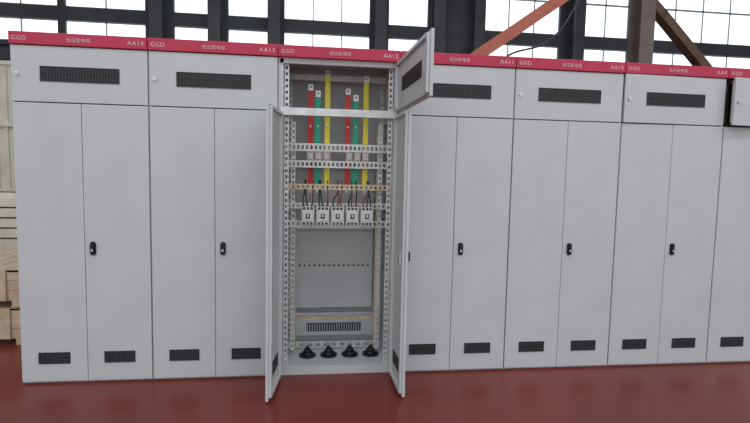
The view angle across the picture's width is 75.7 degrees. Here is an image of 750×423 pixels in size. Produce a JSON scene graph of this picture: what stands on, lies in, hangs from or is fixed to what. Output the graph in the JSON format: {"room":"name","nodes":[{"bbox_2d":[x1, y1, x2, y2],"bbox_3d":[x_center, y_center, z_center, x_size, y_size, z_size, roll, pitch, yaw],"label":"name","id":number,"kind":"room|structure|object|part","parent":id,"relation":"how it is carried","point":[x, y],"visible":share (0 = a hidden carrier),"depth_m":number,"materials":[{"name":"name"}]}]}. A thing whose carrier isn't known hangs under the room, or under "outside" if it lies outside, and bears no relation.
{"room":"electrical room","nodes":[
{"label":"electrical room","id":0,"kind":"room"},
{"bbox_2d":[0,338,749,422],"bbox_3d":[4.522,1.347,3.008,42.000,0.200,26.200,1,4,-7],"label":"floor","id":1,"kind":"structure","parent":0,"point":[711,392],"depth_m":2.99,"materials":[{"name":"red paint"}]},
{"bbox_2d":[0,247,20,344],"bbox_3d":[-3.328,0.695,4.247,1.100,0.590,1.168,1,4,-7],"label":"wooden crate","id":2,"kind":"object","parent":1,"relation":"on","point":[10,328],"visible":0.19,"depth_m":3.74,"materials":[{"name":"wood"}]},
{"bbox_2d":[0,193,16,246],"bbox_3d":[-4.462,0.333,5.631,1.976,1.052,1.100,1,4,-7],"label":"boards","id":3,"kind":"object","parent":2,"relation":"on","point":[8,223],"visible":0.09,"depth_m":5.13,"materials":[{"name":"wood"}]},
{"bbox_2d":[0,60,14,192],"bbox_3d":[-5.837,-0.865,8.112,3.620,3.000,1.270,1,4,-7],"label":"wooden crate","id":4,"kind":"object","parent":3,"relation":"on","point":[7,170],"visible":0.1,"depth_m":7.50,"materials":[{"name":"wood"}]},
{"bbox_2d":[8,30,153,382],"bbox_3d":[-1.870,-0.019,3.327,0.797,2.215,0.623,1,4,-7],"label":"tall cabinet","id":5,"kind":"object","parent":1,"relation":"on","point":[81,102],"visible":0.99,"depth_m":3.04,"materials":[{"name":"metal"}]},
{"bbox_3d":[-2.038,0.211,3.043,0.394,1.765,0.018,1,4,-7],"label":"door","id":6,"kind":"part","parent":5,"relation":"part of","materials":[{"name":"metal"}]},
{"bbox_3d":[-1.819,-0.840,2.985,0.791,0.337,0.018,1,4,-7],"label":"door","id":7,"kind":"part","parent":5,"relation":"part of","materials":[{"name":"metal"}]},
{"bbox_3d":[-1.644,0.215,3.091,0.394,1.765,0.018,1,4,-7],"label":"door","id":8,"kind":"part","parent":5,"relation":"part of","materials":[{"name":"metal"}]},
{"bbox_2d":[148,0,166,38],"bbox_3d":[-6.272,-4.338,13.980,0.340,9.000,0.500,1,4,-7],"label":"steel column","id":9,"kind":"structure","parent":1,"relation":"on","point":[157,8],"depth_m":13.66,"materials":[{"name":"grey metal"}]},
{"bbox_2d":[148,38,278,378],"bbox_3d":[-1.076,-0.011,3.424,0.797,2.215,0.623,1,4,-7],"label":"tall cabinet","id":10,"kind":"object","parent":1,"relation":"on","point":[208,99],"visible":1,"depth_m":3.13,"materials":[{"name":"metal"}]},
{"bbox_3d":[-1.244,0.220,3.140,0.394,1.765,0.018,1,4,-7],"label":"door","id":11,"kind":"part","parent":10,"relation":"part of","materials":[{"name":"metal"}]},
{"bbox_3d":[-1.026,-0.832,3.082,0.791,0.337,0.018,1,4,-7],"label":"door","id":12,"kind":"part","parent":10,"relation":"part of","materials":[{"name":"metal"}]},
{"bbox_3d":[-0.850,0.224,3.188,0.394,1.765,0.018,1,4,-7],"label":"door","id":13,"kind":"part","parent":10,"relation":"part of","materials":[{"name":"metal"}]},
{"bbox_2d":[207,0,222,40],"bbox_3d":[-4.684,-4.321,14.174,0.340,9.000,0.500,1,4,-7],"label":"steel column","id":14,"kind":"structure","parent":1,"relation":"on","point":[214,7],"depth_m":13.85,"materials":[{"name":"grey metal"}]},
{"bbox_2d":[268,0,280,44],"bbox_3d":[-2.996,-4.303,14.379,0.340,9.000,0.500,1,4,-7],"label":"steel column","id":15,"kind":"structure","parent":1,"relation":"on","point":[274,6],"depth_m":14.04,"materials":[{"name":"grey metal"}]},
{"bbox_2d":[265,28,434,401],"bbox_3d":[-0.230,0.029,3.142,0.884,2.215,1.391,1,4,-7],"label":"tall cabinet","id":16,"kind":"object","parent":1,"relation":"on","point":[338,135],"visible":1,"depth_m":3.47,"materials":[{"name":"metal"}]},
{"bbox_3d":[-0.632,0.242,3.007,0.018,1.765,0.394,1,4,-1],"label":"door","id":17,"kind":"part","parent":16,"relation":"part of","materials":[{"name":"metal"}]},
{"bbox_3d":[-0.305,0.367,3.678,0.697,1.345,0.255,1,4,-7],"label":"plate","id":18,"kind":"part","parent":16,"relation":"part of","materials":[{"name":"metal"}]},
{"bbox_3d":[-0.283,0.030,3.524,0.773,2.050,0.542,1,4,-7],"label":"mounting frame","id":19,"kind":"part","parent":16,"relation":"part of","materials":[{"name":"metal"}]},
{"bbox_3d":[0.162,0.251,3.104,0.018,1.765,0.394,0,4,-9],"label":"door","id":20,"kind":"part","parent":16,"relation":"part of","materials":[{"name":"metal"}]},
{"bbox_3d":[0.221,-0.787,2.828,0.018,0.337,0.791,0,5,-10],"label":"door","id":21,"kind":"part","parent":16,"relation":"part of","materials":[{"name":"metal"}]},
{"bbox_2d":[373,0,386,49],"bbox_3d":[0.131,-4.269,14.760,0.340,9.000,0.500,1,4,-7],"label":"steel column","id":22,"kind":"structure","parent":1,"relation":"on","point":[380,6],"depth_m":14.42,"materials":[{"name":"grey metal"}]},
{"bbox_2d":[431,0,445,52],"bbox_3d":[1.917,-4.250,14.977,0.340,9.000,0.500,1,4,-7],"label":"steel column","id":23,"kind":"structure","parent":1,"relation":"on","point":[438,9],"depth_m":14.63,"materials":[{"name":"grey metal"}]},
{"bbox_2d":[401,51,516,371],"bbox_3d":[0.512,0.007,3.617,0.797,2.215,0.623,1,4,-7],"label":"tall cabinet","id":24,"kind":"object","parent":1,"relation":"on","point":[461,135],"visible":0.78,"depth_m":3.34,"materials":[{"name":"metal"}]},
{"bbox_3d":[0.344,0.237,3.333,0.394,1.765,0.018,1,4,-7],"label":"door","id":25,"kind":"part","parent":24,"relation":"part of","materials":[{"name":"metal"}]},
{"bbox_3d":[0.563,-0.815,3.275,0.791,0.337,0.018,1,4,-7],"label":"door","id":26,"kind":"part","parent":24,"relation":"part of","materials":[{"name":"metal"}]},
{"bbox_3d":[0.738,0.241,3.381,0.394,1.765,0.018,1,4,-7],"label":"door","id":27,"kind":"part","parent":24,"relation":"part of","materials":[{"name":"metal"}]},
{"bbox_2d":[469,0,485,53],"bbox_3d":[3.158,-4.236,15.128,0.340,9.000,0.500,1,4,-7],"label":"steel column","id":28,"kind":"structure","parent":1,"relation":"on","point":[477,7],"depth_m":14.79,"materials":[{"name":"grey metal"}]},
{"bbox_2d":[470,0,568,54],"bbox_3d":[4.422,-3.100,9.612,6.028,7.640,0.500,1,4,-7],"label":"beam","id":29,"kind":"structure","parent":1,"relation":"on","point":[489,47],"depth_m":9.24,"materials":[{"name":"metal"}]},
{"bbox_2d":[502,57,625,368],"bbox_3d":[1.306,0.015,3.714,0.797,2.215,0.623,1,4,-7],"label":"tall cabinet","id":30,"kind":"object","parent":1,"relation":"on","point":[567,113],"visible":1,"depth_m":3.42,"materials":[{"name":"metal"}]},
{"bbox_3d":[1.138,0.245,3.430,0.394,1.765,0.018,1,4,-7],"label":"door","id":31,"kind":"part","parent":30,"relation":"part of","materials":[{"name":"metal"}]},
{"bbox_3d":[1.357,-0.806,3.372,0.791,0.337,0.018,1,4,-7],"label":"door","id":32,"kind":"part","parent":30,"relation":"part of","materials":[{"name":"metal"}]},
{"bbox_3d":[1.532,0.250,3.478,0.394,1.765,0.018,1,4,-7],"label":"door","id":33,"kind":"part","parent":30,"relation":"part of","materials":[{"name":"metal"}]},
{"bbox_2d":[566,0,586,59],"bbox_3d":[6.384,-4.202,15.521,0.340,9.000,0.500,1,4,-7],"label":"steel column","id":34,"kind":"structure","parent":1,"relation":"on","point":[576,24],"depth_m":15.20,"materials":[{"name":"grey metal"}]},
{"bbox_2d":[627,0,656,63],"bbox_3d":[5.751,-3.819,10.423,0.320,9.000,0.400,1,4,-7],"label":"steel column","id":35,"kind":"structure","parent":1,"relation":"on","point":[642,12],"depth_m":10.26,"materials":[{"name":"brown metal"}]},
{"bbox_2d":[606,62,728,365],"bbox_3d":[2.101,0.024,3.809,0.797,2.215,0.626,1,4,-7],"label":"tall cabinet","id":36,"kind":"object","parent":1,"relation":"on","point":[672,116],"visible":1,"depth_m":3.52,"materials":[{"name":"metal"}]},
{"bbox_3d":[1.933,0.254,3.526,0.394,1.765,0.018,1,4,-7],"label":"door","id":37,"kind":"part","parent":36,"relation":"part of","materials":[{"name":"metal"}]},
{"bbox_3d":[2.152,-0.797,3.462,0.791,0.337,0.018,1,4,-8],"label":"door","id":38,"kind":"part","parent":36,"relation":"part of","materials":[{"name":"metal"}]},
{"bbox_3d":[2.327,0.258,3.574,0.394,1.765,0.018,1,4,-7],"label":"door","id":39,"kind":"part","parent":36,"relation":"part of","materials":[{"name":"metal"}]},
{"bbox_2d":[655,0,712,66],"bbox_3d":[9.061,-3.849,12.134,6.639,9.070,0.260,1,4,-7],"label":"beam","id":40,"kind":"structure","parent":1,"relation":"on","point":[663,18],"depth_m":11.83,"materials":[{"name":"metal"}]},
{"bbox_2d":[703,68,749,362],"bbox_3d":[2.898,0.035,3.880,0.797,2.215,0.679,1,4,-7],"label":"tall cabinet","id":41,"kind":"object","parent":1,"relation":"on","point":[728,335],"visible":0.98,"depth_m":3.60,"materials":[{"name":"metal"}]},
{"bbox_3d":[2.950,-0.786,3.531,0.791,0.337,0.018,0,5,-12],"label":"door","id":42,"kind":"part","parent":41,"relation":"part of","materials":[{"name":"metal"}]},
{"bbox_2d":[0,0,749,61],"bbox_3d":[3.061,-4.269,15.518,42.000,9.000,0.200,1,4,-7],"label":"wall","id":43,"kind":"structure","parent":0,"point":[457,32],"depth_m":14.87,"materials":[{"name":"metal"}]},
{"bbox_2d":[0,0,56,5],"bbox_3d":[-10.089,-6.952,13.704,2.000,2.100,0.060,1,4,-7],"label":"window","id":44,"kind":"structure","parent":43,"relation":"in","point":[34,2],"depth_m":13.82,"materials":[{"name":"glass"}]},
{"bbox_2d":[0,16,57,39],"bbox_3d":[-10.124,-5.218,13.839,2.000,0.660,0.060,1,4,-7],"label":"window","id":45,"kind":"structure","parent":43,"relation":"in","point":[6,23],"depth_m":13.84,"materials":[{"name":"glass"}]},
{"bbox_2d":[65,0,144,10],"bbox_3d":[-7.806,-6.928,13.982,2.200,2.100,0.060,1,4,-7],"label":"window","id":46,"kind":"structure","parent":43,"relation":"in","point":[139,5],"depth_m":14.07,"materials":[{"name":"glass"}]},
{"bbox_2d":[66,20,144,36],"bbox_3d":[-7.841,-5.193,14.117,2.200,0.660,0.060,1,4,-7],"label":"window","id":47,"kind":"structure","parent":43,"relation":"in","point":[72,26],"depth_m":14.10,"materials":[{"name":"glass"}]},
{"bbox_2d":[174,0,206,14],"bbox_3d":[-5.423,-6.902,14.272,1.000,2.100,0.060,1,4,-7],"label":"window","id":48,"kind":"structure","parent":43,"relation":"in","point":[180,6],"depth_m":14.34,"materials":[{"name":"glass"}]},
{"bbox_2d":[174,26,207,40],"bbox_3d":[-5.458,-5.168,14.406,1.000,0.660,0.060,1,4,-7],"label":"window","id":49,"kind":"structure","parent":43,"relation":"in","point":[180,32],"depth_m":14.39,"materials":[{"name":"glass"}]},
{"bbox_2d":[228,0,267,17],"bbox_3d":[-3.800,-6.884,14.469,1.170,2.100,0.060,1,4,-7],"label":"window","id":50,"kind":"structure","parent":43,"relation":"in","point":[242,8],"depth_m":14.54,"materials":[{"name":"glass"}]},
{"bbox_2d":[228,29,267,43],"bbox_3d":[-3.836,-5.150,14.604,1.170,0.660,0.060,1,4,-7],"label":"window","id":51,"kind":"structure","parent":43,"relation":"in","point":[234,35],"depth_m":14.59,"materials":[{"name":"glass"}]},
{"bbox_2d":[284,0,369,23],"bbox_3d":[-1.443,-6.859,14.756,2.620,2.100,0.060,1,4,-7],"label":"window","id":52,"kind":"structure","parent":43,"relation":"in","point":[346,11],"depth_m":14.82,"materials":[{"name":"glass"}]},
{"bbox_2d":[284,32,369,48],"bbox_3d":[-1.478,-5.125,14.891,2.620,0.660,0.060,1,4,-7],"label":"window","id":53,"kind":"structure","parent":43,"relation":"in","point":[290,38],"depth_m":14.88,"materials":[{"name":"glass"}]},
{"bbox_2d":[388,38,418,50],"bbox_3d":[1.018,-5.098,15.195,1.250,0.660,0.060,1,4,-7],"label":"window","id":54,"kind":"structure","parent":43,"relation":"in","point":[400,44],"depth_m":15.16,"materials":[{"name":"glass"}]},
{"bbox_2d":[389,0,427,26],"bbox_3d":[1.054,-6.832,15.060,1.250,2.100,0.060,1,4,-7],"label":"window","id":55,"kind":"structure","parent":43,"relation":"in","point":[414,13],"depth_m":15.12,"materials":[{"name":"glass"}]},
{"bbox_2d":[485,0,559,34],"bbox_3d":[4.726,-6.792,15.507,2.550,2.100,0.060,1,4,-7],"label":"window","id":56,"kind":"structure","parent":43,"relation":"in","point":[500,14],"depth_m":15.52,"materials":[{"name":"glass"}]},
{"bbox_2d":[490,44,557,58],"bbox_3d":[4.691,-5.058,15.642,2.550,0.660,0.060,1,4,-7],"label":"window","id":57,"kind":"structure","parent":43,"relation":"in","point":[543,51],"depth_m":15.67,"materials":[{"name":"glass"}]},
{"bbox_2d":[584,48,625,61],"bbox_3d":[7.545,-5.027,15.989,1.600,0.660,0.060,1,4,-7],"label":"window","id":58,"kind":"structure","parent":43,"relation":"in","point":[589,54],"depth_m":15.99,"materials":[{"name":"glass"}]},
{"bbox_2d":[585,0,628,38],"bbox_3d":[7.580,-6.761,15.855,1.600,2.100,0.060,1,4,-7],"label":"window","id":59,"kind":"structure","parent":43,"relation":"in","point":[604,18],"depth_m":15.90,"materials":[{"name":"glass"}]},
{"bbox_2d":[653,52,749,68],"bbox_3d":[11.019,-4.989,16.412,4.000,0.660,0.060,1,4,-7],"label":"window","id":60,"kind":"structure","parent":43,"relation":"in","point":[658,57],"depth_m":16.45,"materials":[{"name":"glass"}]},
{"bbox_2d":[654,0,749,45],"bbox_3d":[11.054,-6.724,16.277,4.000,2.100,0.060,1,4,-7],"label":"window","id":61,"kind":"structure","parent":43,"relation":"in","point":[725,22],"depth_m":16.35,"materials":[{"name":"glass"}]},
{"bbox_2d":[506,0,579,55],"bbox_3d":[3.611,-4.424,10.621,2.734,3.125,0.044,1,4,-7],"label":"cable","id":62,"kind":"object","parent":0,"point":[573,9],"visible":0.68,"depth_m":10.69,"materials":[{"name":"rubber"}]},
{"bbox_3d":[-13.766,-4.419,13.068,0.340,9.000,0.500,1,4,-7],"label":"steel column","id":63,"kind":"structure","parent":0,"visible":0},
{"bbox_2d":[0,42,9,60],"bbox_3d":[3.171,-4.120,14.598,42.000,0.430,0.570,1,4,-7],"label":"girder","id":64,"kind":"object","parent":63,"relation":"attached to","point":[4,47],"visible":0.02,"depth_m":12.84,"materials":[{"name":"metal"}]}
]}

